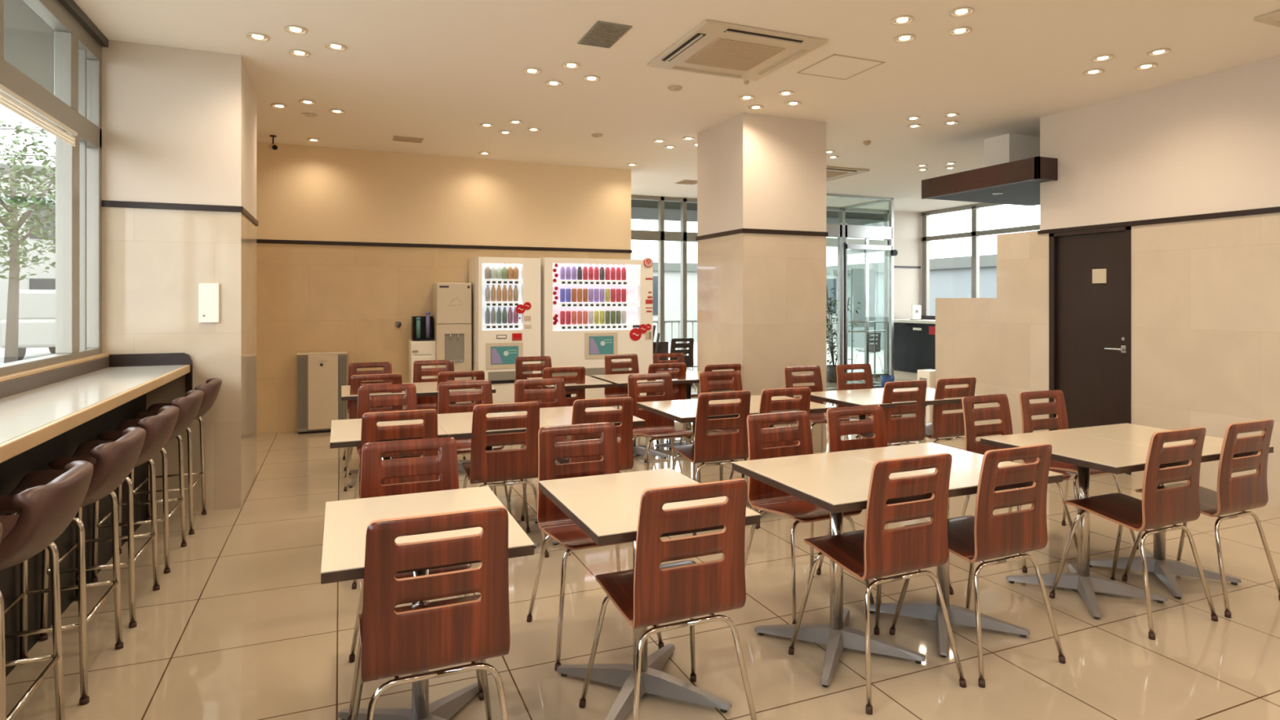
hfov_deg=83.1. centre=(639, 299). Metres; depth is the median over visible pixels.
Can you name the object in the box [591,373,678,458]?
dining table
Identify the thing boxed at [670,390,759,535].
dining chair
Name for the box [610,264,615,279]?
bottle
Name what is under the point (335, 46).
recessed light
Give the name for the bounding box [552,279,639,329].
shelf
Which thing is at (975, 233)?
window
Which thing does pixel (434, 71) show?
ceiling
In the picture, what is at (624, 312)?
can
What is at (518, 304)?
shelf
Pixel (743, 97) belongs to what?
recessed light
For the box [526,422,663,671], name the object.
dining chair
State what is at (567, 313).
can
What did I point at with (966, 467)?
dining table
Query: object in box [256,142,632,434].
wall
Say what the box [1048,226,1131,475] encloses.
door
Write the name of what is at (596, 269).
bottle
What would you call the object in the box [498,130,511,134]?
recessed light
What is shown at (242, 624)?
floor
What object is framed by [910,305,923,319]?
sign
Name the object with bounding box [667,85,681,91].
smoke detector
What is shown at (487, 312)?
bottle
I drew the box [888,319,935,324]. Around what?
countertop
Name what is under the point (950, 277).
building
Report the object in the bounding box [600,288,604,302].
can
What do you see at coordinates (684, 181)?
ceiling vent
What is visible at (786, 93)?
recessed light
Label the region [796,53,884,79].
ceiling hatch
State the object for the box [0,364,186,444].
countertop
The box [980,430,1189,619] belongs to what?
dining table
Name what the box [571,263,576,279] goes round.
bottle
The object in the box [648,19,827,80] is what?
air conditioner
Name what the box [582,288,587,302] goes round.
can
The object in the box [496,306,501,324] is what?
bottle
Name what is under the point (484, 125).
recessed light
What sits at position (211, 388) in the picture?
bar stool
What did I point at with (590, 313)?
can
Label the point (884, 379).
bag
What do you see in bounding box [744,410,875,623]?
dining chair
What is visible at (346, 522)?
dining table
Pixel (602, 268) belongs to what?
bottle
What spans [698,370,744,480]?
dining chair
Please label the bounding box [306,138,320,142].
recessed light
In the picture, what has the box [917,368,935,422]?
box
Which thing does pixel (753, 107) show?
recessed light
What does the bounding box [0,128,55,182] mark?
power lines
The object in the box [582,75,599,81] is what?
recessed light
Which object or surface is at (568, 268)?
bottle
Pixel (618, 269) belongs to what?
bottle
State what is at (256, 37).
recessed light
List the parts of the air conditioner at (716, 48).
louvre blade, louvre blade, louvre blade, louvre blade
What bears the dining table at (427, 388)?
on the floor at (242, 624)
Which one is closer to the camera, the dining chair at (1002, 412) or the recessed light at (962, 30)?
the dining chair at (1002, 412)
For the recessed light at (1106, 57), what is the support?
in the ceiling at (434, 71)
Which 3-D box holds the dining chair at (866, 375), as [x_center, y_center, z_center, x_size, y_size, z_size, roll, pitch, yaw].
[1.916,0.977,6.035,0.452,0.849,0.473,0,0,-21]
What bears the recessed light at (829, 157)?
in the ceiling at (434, 71)
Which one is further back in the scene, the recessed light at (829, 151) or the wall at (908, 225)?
the wall at (908, 225)
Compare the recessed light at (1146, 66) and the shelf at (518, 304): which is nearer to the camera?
the recessed light at (1146, 66)
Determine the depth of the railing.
14.89 m
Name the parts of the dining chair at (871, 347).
backrest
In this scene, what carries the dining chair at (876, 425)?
on the floor at (242, 624)
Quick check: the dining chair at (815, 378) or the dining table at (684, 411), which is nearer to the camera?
the dining table at (684, 411)
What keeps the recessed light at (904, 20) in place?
in the ceiling at (434, 71)
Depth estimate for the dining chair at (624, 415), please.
4.08 m
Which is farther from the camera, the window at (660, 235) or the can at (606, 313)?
the window at (660, 235)
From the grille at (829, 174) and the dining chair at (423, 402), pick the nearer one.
the dining chair at (423, 402)
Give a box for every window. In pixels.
[0,0,109,382]
[631,195,888,386]
[920,202,1039,315]
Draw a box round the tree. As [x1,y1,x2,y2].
[0,120,55,363]
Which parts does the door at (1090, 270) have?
handle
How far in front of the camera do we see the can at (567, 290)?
8.20 m
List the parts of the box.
panel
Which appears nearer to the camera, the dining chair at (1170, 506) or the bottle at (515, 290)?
the dining chair at (1170, 506)
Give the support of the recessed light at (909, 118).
in the ceiling at (434, 71)
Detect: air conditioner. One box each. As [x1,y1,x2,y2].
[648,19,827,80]
[826,165,869,181]
[1253,9,1279,26]
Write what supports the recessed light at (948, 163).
in the ceiling at (434, 71)
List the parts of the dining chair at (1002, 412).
leg, backrest, leg, leg, seat, leg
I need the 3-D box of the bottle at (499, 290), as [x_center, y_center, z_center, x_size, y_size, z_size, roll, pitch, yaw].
[-1.546,-0.075,7.918,0.055,0.181,0.052,0,0,-23]
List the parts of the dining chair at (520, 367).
seat, backrest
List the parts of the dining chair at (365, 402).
leg, backrest, seat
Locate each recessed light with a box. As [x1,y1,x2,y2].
[245,32,269,41]
[271,103,288,108]
[283,25,307,34]
[288,49,310,57]
[298,99,315,104]
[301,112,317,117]
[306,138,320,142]
[324,43,346,50]
[328,109,345,113]
[479,123,493,127]
[479,151,490,155]
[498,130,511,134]
[508,120,523,124]
[523,67,541,74]
[526,127,540,131]
[545,80,562,86]
[561,62,581,69]
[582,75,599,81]
[626,163,637,166]
[653,139,665,142]
[663,146,675,148]
[682,137,694,140]
[738,95,755,100]
[747,105,764,110]
[777,90,794,96]
[785,101,801,106]
[826,150,835,153]
[826,155,839,158]
[890,15,914,25]
[893,34,915,42]
[905,116,920,120]
[906,124,921,128]
[916,164,928,166]
[943,112,959,117]
[943,120,958,124]
[944,162,956,164]
[948,26,971,35]
[949,7,973,17]
[1083,68,1104,75]
[1091,54,1114,62]
[1134,62,1157,70]
[1146,48,1170,56]
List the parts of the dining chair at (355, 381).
leg, leg, backrest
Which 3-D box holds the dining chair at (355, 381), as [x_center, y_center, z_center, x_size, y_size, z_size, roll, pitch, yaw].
[-2.038,0.977,5.572,0.452,0.849,0.473,0,0,-21]
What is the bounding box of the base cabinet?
[408,340,435,382]
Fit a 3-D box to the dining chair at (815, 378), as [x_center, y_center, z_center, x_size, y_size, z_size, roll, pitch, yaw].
[1.440,0.977,5.864,0.452,0.849,0.473,0,0,-23]
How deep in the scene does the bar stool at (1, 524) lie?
1.63 m
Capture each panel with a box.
[199,283,219,322]
[850,268,875,378]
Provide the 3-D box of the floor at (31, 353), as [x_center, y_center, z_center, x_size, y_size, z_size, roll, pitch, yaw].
[-9.591,1.670,23.087,120.000,0.260,110.000,0,0,-23]
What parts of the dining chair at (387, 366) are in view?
leg, leg, backrest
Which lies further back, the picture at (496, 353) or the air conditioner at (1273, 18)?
the picture at (496, 353)
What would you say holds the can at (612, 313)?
in the vending machine at (585, 345)
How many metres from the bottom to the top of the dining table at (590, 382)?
0.700 m
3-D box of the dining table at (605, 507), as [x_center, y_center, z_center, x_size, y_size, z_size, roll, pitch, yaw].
[0.001,1.050,2.578,0.561,0.700,0.700,0,0,-23]
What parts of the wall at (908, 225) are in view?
trim rail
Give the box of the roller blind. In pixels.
[0,84,77,146]
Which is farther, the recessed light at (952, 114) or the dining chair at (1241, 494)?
the recessed light at (952, 114)
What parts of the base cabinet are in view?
door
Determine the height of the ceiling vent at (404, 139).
0.012 m
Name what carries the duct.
attached to the wall at (1192, 166)
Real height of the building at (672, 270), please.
2.900 m
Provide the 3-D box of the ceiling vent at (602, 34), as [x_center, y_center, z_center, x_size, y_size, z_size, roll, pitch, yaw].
[-0.224,-1.643,4.487,0.220,0.012,0.400,0,0,-23]
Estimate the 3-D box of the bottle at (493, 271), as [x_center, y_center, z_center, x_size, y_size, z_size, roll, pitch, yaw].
[-1.603,-0.314,7.894,0.064,0.172,0.061,0,0,-23]
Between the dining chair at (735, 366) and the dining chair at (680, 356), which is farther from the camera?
the dining chair at (680, 356)
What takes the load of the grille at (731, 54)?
attached to the air conditioner at (716, 48)
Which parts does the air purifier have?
panel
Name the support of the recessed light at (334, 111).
in the ceiling at (434, 71)
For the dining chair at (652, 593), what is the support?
on the floor at (242, 624)
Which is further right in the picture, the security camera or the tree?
the security camera
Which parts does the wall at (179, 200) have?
trim rail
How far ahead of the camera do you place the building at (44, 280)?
28.85 m
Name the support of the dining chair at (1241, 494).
on the floor at (242, 624)
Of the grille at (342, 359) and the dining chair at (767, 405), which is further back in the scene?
the grille at (342, 359)
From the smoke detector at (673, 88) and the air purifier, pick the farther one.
the air purifier
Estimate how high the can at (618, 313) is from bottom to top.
0.154 m
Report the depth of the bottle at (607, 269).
8.38 m
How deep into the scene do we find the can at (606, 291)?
8.38 m
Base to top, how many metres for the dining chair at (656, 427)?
0.849 m
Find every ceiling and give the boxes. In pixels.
[3,0,1279,212]
[631,199,884,226]
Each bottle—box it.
[484,263,490,279]
[484,284,489,301]
[484,306,489,324]
[490,263,496,279]
[490,284,495,301]
[490,306,495,324]
[496,263,502,279]
[496,284,501,301]
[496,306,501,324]
[502,263,507,279]
[502,284,506,301]
[502,306,506,323]
[507,263,513,279]
[507,284,512,301]
[507,306,512,323]
[513,263,518,279]
[513,284,518,301]
[513,306,518,323]
[560,263,564,279]
[565,263,570,279]
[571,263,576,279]
[577,263,582,279]
[582,266,587,279]
[588,266,593,279]
[594,264,599,279]
[600,264,604,279]
[604,264,609,279]
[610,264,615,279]
[616,264,620,279]
[621,264,626,279]
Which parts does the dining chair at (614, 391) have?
backrest, seat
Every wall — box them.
[90,40,258,515]
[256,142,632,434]
[893,210,922,319]
[935,55,1279,507]
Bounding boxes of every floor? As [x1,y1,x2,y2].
[0,337,884,373]
[5,376,1279,719]
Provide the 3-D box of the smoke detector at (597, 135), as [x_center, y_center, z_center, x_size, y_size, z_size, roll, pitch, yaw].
[-0.428,-1.635,7.207,0.110,0.028,0.110,0,0,-23]
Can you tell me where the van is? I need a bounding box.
[0,289,55,359]
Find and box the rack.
[653,324,668,369]
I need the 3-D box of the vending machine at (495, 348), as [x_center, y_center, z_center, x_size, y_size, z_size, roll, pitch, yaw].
[-1.534,0.465,8.180,0.698,1.870,0.615,0,0,-23]
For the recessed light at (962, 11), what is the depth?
4.12 m
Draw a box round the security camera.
[268,134,277,150]
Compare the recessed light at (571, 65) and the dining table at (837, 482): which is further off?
the recessed light at (571, 65)
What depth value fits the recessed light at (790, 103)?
6.04 m
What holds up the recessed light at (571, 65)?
in the ceiling at (434, 71)
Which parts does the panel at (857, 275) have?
panel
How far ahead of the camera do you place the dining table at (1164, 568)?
3.65 m
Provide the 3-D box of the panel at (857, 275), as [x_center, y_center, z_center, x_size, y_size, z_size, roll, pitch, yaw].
[3.963,0.425,12.800,0.540,1.950,0.028,0,0,-23]
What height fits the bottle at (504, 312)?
0.181 m
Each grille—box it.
[338,355,346,419]
[684,38,785,71]
[826,170,847,178]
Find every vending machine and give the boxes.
[468,257,541,404]
[541,257,653,409]
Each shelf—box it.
[481,279,522,328]
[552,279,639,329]
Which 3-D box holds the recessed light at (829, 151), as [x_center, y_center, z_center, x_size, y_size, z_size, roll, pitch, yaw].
[2.102,-1.644,8.025,0.132,0.012,0.132,0,0,-23]
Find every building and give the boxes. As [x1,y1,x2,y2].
[0,164,55,320]
[653,262,836,342]
[830,253,996,350]
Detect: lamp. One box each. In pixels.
[483,264,520,266]
[553,264,638,266]
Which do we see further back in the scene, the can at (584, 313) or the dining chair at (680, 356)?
the can at (584, 313)
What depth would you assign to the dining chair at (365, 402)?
4.69 m
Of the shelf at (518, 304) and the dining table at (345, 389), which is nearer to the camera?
the dining table at (345, 389)
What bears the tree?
on the floor at (31, 353)
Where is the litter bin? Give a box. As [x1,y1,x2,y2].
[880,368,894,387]
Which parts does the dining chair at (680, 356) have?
backrest, seat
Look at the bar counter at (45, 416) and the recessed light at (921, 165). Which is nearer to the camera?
the bar counter at (45, 416)
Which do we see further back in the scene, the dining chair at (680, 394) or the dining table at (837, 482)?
the dining chair at (680, 394)
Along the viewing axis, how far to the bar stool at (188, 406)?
3.76 m
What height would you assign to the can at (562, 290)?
0.154 m
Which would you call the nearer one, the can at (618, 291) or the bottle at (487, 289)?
the bottle at (487, 289)
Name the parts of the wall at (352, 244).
trim rail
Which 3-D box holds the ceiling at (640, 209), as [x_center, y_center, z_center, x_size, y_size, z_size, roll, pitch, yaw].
[1.645,-1.650,13.244,7.200,0.300,1.600,0,0,-23]
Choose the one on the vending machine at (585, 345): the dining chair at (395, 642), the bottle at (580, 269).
the bottle at (580, 269)
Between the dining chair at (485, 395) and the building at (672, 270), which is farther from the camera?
the building at (672, 270)
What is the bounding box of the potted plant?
[826,283,861,382]
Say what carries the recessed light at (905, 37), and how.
in the ceiling at (434, 71)
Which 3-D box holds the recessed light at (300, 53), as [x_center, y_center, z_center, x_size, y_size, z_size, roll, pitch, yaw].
[-2.270,-1.644,4.812,0.132,0.012,0.132,0,0,-23]
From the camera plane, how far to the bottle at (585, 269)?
8.28 m
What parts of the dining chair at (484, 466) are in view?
leg, seat, leg, backrest, leg, leg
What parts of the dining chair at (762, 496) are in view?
leg, backrest, leg, seat, leg, leg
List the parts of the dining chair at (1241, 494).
leg, seat, leg, leg, backrest, leg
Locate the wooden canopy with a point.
(1017, 182)
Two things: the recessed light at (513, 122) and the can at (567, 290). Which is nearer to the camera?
the recessed light at (513, 122)
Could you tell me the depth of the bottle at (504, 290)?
7.92 m
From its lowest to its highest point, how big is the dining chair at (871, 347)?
0.849 m
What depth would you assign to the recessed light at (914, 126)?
6.82 m
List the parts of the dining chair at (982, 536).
leg, seat, leg, leg, backrest, leg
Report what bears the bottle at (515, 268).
on the vending machine at (495, 348)
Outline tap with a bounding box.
[395,320,401,328]
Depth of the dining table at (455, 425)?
4.07 m
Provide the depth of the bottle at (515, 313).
7.97 m
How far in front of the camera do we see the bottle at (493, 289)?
7.87 m
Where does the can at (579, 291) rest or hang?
in the vending machine at (585, 345)
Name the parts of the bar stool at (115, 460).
seat frame, leg, padded seat, leg, leg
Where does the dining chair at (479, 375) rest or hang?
on the floor at (242, 624)
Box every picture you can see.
[491,348,502,364]
[590,337,599,353]
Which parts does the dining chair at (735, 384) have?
backrest, seat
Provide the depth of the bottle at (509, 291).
7.95 m
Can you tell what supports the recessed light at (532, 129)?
in the ceiling at (434, 71)
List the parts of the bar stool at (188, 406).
leg, leg, padded seat, leg, leg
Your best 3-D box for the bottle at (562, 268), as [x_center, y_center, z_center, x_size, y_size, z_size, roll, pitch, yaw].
[-0.879,-0.321,8.195,0.055,0.181,0.052,0,0,-23]
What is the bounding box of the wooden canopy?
[921,155,1057,205]
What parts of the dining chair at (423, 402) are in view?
seat, backrest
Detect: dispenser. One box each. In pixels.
[411,311,433,341]
[432,282,471,403]
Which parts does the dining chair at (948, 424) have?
seat, leg, backrest, leg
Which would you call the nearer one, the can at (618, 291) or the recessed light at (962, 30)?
the recessed light at (962, 30)
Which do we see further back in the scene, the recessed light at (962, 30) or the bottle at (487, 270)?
the bottle at (487, 270)
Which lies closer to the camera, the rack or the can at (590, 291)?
the can at (590, 291)
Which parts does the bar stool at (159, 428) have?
leg, leg, padded seat, leg, leg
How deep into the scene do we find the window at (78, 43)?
4.08 m
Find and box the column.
[695,112,827,458]
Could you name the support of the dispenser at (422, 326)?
on the base cabinet
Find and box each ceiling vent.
[392,135,423,142]
[577,20,632,48]
[675,179,697,184]
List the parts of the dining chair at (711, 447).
leg, seat, leg, leg, backrest, leg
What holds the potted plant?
on the floor at (242, 624)
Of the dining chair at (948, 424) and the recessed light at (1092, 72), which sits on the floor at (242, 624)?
the dining chair at (948, 424)
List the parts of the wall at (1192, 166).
trim rail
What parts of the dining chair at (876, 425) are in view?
leg, backrest, leg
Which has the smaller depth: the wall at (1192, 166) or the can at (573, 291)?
the wall at (1192, 166)
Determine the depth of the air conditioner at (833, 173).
9.17 m
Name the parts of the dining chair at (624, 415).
seat, backrest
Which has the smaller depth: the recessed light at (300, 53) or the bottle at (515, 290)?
the recessed light at (300, 53)
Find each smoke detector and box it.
[591,133,602,137]
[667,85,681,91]
[862,140,871,146]
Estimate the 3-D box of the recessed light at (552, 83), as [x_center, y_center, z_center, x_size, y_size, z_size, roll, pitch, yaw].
[-0.654,-1.644,5.484,0.132,0.012,0.132,0,0,-23]
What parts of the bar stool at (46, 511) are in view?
leg, padded seat, leg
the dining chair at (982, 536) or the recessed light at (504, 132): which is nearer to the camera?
the dining chair at (982, 536)
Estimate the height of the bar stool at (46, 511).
0.900 m
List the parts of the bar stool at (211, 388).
leg, leg, padded seat, leg, leg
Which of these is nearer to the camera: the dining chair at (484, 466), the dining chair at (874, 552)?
the dining chair at (874, 552)
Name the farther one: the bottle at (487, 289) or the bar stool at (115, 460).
the bottle at (487, 289)
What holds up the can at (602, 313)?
in the vending machine at (585, 345)
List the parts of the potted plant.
pot, stem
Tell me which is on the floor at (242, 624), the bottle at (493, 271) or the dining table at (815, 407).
the dining table at (815, 407)
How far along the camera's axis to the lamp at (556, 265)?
8.32 m
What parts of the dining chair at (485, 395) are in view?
backrest, seat, leg, leg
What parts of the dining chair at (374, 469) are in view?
leg, leg, backrest, seat, leg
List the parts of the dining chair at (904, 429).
seat, leg, backrest, leg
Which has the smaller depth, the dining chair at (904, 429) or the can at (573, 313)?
the dining chair at (904, 429)
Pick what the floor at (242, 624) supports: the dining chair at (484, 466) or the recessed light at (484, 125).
the dining chair at (484, 466)
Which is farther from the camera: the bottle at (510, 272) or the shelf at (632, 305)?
the shelf at (632, 305)
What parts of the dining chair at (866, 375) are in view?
backrest, seat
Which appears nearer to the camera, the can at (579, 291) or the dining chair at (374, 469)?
the dining chair at (374, 469)
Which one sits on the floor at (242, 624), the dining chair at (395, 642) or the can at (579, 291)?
the dining chair at (395, 642)
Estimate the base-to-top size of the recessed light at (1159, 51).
0.012 m
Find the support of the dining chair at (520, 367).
on the floor at (242, 624)
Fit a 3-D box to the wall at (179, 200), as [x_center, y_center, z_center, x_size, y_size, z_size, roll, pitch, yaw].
[-3.277,-0.125,5.147,0.897,3.050,1.004,0,0,-23]
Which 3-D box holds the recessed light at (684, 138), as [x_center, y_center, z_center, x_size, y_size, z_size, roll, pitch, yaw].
[0.495,-1.644,7.358,0.132,0.012,0.132,0,0,-23]
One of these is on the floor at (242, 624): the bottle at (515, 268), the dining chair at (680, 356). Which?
the dining chair at (680, 356)
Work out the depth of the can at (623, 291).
8.46 m
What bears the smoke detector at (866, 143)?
attached to the ceiling at (434, 71)
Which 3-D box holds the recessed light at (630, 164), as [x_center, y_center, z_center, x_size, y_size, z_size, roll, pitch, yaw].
[-0.098,-1.644,8.785,0.132,0.012,0.132,0,0,-23]
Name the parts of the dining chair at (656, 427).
leg, backrest, leg, seat, leg, leg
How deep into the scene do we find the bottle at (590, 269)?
8.30 m
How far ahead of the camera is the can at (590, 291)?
8.30 m
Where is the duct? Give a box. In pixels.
[984,133,1039,167]
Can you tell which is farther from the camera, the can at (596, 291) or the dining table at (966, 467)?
the can at (596, 291)
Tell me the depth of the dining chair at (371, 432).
3.61 m
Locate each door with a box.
[826,193,897,390]
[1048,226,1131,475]
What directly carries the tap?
attached to the wall at (352, 244)
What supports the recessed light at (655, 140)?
in the ceiling at (434, 71)
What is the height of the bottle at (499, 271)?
0.172 m
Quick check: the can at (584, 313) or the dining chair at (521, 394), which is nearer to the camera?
the dining chair at (521, 394)
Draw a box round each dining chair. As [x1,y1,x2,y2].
[342,361,391,471]
[343,373,402,491]
[346,436,484,719]
[351,408,439,589]
[351,506,510,719]
[353,383,422,498]
[413,360,466,459]
[435,370,484,413]
[437,379,512,515]
[462,401,549,557]
[508,377,570,520]
[515,355,552,448]
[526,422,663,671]
[541,366,585,406]
[555,396,633,555]
[578,478,756,719]
[604,353,658,443]
[624,373,693,472]
[638,362,688,462]
[652,352,697,443]
[662,337,696,392]
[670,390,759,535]
[679,363,746,464]
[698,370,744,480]
[728,386,811,528]
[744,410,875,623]
[783,365,850,453]
[787,453,966,715]
[816,404,953,603]
[835,363,902,419]
[853,332,883,371]
[853,380,926,446]
[888,443,1066,687]
[900,377,976,444]
[960,394,1077,573]
[1018,390,1138,549]
[1048,426,1217,639]
[1121,418,1279,617]
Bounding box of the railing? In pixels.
[653,320,697,370]
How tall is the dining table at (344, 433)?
0.700 m
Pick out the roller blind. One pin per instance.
(6, 102)
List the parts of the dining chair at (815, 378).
backrest, leg, leg, seat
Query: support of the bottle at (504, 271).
on the vending machine at (495, 348)
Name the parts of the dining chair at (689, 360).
backrest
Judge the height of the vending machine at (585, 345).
1.903 m
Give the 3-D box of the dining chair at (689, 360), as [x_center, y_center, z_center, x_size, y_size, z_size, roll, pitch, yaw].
[0.539,0.977,10.641,0.452,0.849,0.473,0,0,-23]
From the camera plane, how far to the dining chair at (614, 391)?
7.32 m
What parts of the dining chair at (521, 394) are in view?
leg, leg, backrest, seat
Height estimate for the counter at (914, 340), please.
1.120 m
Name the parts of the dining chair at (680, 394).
leg, backrest, leg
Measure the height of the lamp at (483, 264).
0.018 m
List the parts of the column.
trim rail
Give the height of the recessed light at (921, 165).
0.012 m
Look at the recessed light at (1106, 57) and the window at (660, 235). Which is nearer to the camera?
the recessed light at (1106, 57)
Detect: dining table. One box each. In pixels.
[320,485,534,719]
[329,418,446,460]
[341,382,422,487]
[413,382,495,471]
[437,411,549,547]
[524,405,644,545]
[526,375,612,464]
[538,467,760,719]
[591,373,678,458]
[636,398,759,483]
[654,370,729,456]
[718,395,835,517]
[732,451,957,687]
[810,389,928,438]
[839,442,1062,657]
[864,387,979,443]
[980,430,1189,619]
[1058,422,1273,599]
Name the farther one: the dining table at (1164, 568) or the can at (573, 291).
the can at (573, 291)
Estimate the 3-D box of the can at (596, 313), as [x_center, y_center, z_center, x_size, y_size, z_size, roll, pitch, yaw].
[-0.503,0.202,8.351,0.057,0.154,0.055,0,0,-23]
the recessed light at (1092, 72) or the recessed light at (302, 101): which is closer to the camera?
the recessed light at (1092, 72)
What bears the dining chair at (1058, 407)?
on the floor at (242, 624)
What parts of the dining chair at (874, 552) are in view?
leg, seat, leg, leg, backrest, leg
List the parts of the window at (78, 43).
sill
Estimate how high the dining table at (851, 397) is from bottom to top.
0.700 m
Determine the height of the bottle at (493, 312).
0.181 m
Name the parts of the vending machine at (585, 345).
recess plate, pickup frame, coin panel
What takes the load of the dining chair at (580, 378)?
on the floor at (242, 624)
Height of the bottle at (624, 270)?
0.181 m
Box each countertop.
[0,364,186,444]
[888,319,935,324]
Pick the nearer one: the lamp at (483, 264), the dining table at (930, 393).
the dining table at (930, 393)
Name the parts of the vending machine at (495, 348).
label plate, plate, pickup frame, recess plate, coin panel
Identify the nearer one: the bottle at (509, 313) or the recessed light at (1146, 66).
the recessed light at (1146, 66)
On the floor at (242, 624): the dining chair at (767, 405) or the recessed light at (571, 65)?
the dining chair at (767, 405)
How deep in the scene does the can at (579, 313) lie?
8.25 m
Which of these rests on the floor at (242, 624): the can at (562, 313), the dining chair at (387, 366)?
the dining chair at (387, 366)
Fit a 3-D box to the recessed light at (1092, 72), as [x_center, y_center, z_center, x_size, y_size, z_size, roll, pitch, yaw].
[3.272,-1.644,5.209,0.132,0.012,0.132,0,0,-23]
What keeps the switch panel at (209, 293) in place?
attached to the wall at (179, 200)
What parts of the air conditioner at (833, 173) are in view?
louvre blade, louvre blade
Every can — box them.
[560,288,564,302]
[560,311,564,324]
[565,288,570,302]
[565,311,570,324]
[571,288,576,302]
[571,311,576,324]
[577,288,582,302]
[577,311,582,324]
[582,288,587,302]
[582,311,587,324]
[588,288,593,302]
[588,311,593,324]
[594,288,599,302]
[594,311,599,324]
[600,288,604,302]
[600,311,604,324]
[604,288,609,302]
[604,311,609,324]
[610,288,615,302]
[610,311,615,324]
[616,288,621,302]
[616,311,621,324]
[621,288,626,302]
[621,310,626,324]
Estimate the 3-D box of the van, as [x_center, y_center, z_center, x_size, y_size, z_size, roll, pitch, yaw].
[-15.771,0.640,19.978,1.700,1.800,4.200,0,0,-23]
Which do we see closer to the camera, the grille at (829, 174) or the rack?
the grille at (829, 174)
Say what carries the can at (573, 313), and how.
in the vending machine at (585, 345)
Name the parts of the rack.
panel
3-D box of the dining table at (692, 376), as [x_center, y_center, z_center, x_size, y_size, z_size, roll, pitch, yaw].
[0.450,1.050,6.716,0.561,0.700,0.700,0,0,-23]
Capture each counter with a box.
[0,352,192,676]
[888,315,935,380]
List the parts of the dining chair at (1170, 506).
leg, seat, leg, leg, backrest, leg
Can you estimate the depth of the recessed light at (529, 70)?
5.18 m
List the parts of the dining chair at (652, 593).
leg, seat, leg, backrest, leg, leg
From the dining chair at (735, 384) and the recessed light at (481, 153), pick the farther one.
the recessed light at (481, 153)
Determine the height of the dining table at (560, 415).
0.700 m
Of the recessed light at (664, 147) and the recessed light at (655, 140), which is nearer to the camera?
the recessed light at (655, 140)
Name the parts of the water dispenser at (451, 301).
door, panel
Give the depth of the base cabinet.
7.89 m
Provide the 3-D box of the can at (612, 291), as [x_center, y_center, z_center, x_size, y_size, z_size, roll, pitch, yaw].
[-0.315,-0.053,8.429,0.057,0.154,0.055,0,0,-23]
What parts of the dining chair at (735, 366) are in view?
backrest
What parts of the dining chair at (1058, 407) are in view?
backrest, leg, leg, seat, leg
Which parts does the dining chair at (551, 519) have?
leg, leg, backrest, seat, leg, leg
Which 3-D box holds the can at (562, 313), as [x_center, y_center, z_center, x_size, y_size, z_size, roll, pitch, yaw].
[-0.879,0.202,8.195,0.057,0.154,0.055,0,0,-23]
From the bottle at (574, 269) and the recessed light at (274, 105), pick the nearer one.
the recessed light at (274, 105)
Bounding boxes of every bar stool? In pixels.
[0,426,146,705]
[0,460,93,719]
[0,522,2,543]
[39,405,179,641]
[90,389,204,582]
[128,377,222,534]
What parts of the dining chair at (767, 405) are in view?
leg, backrest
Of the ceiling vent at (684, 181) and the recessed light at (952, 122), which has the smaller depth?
the recessed light at (952, 122)
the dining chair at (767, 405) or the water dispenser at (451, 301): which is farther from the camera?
the water dispenser at (451, 301)
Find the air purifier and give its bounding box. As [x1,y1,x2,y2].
[296,351,347,434]
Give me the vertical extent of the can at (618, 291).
0.154 m
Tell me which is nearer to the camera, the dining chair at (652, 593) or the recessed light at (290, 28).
the dining chair at (652, 593)
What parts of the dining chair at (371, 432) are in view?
backrest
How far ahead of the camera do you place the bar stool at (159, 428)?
3.14 m
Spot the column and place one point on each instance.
(761, 238)

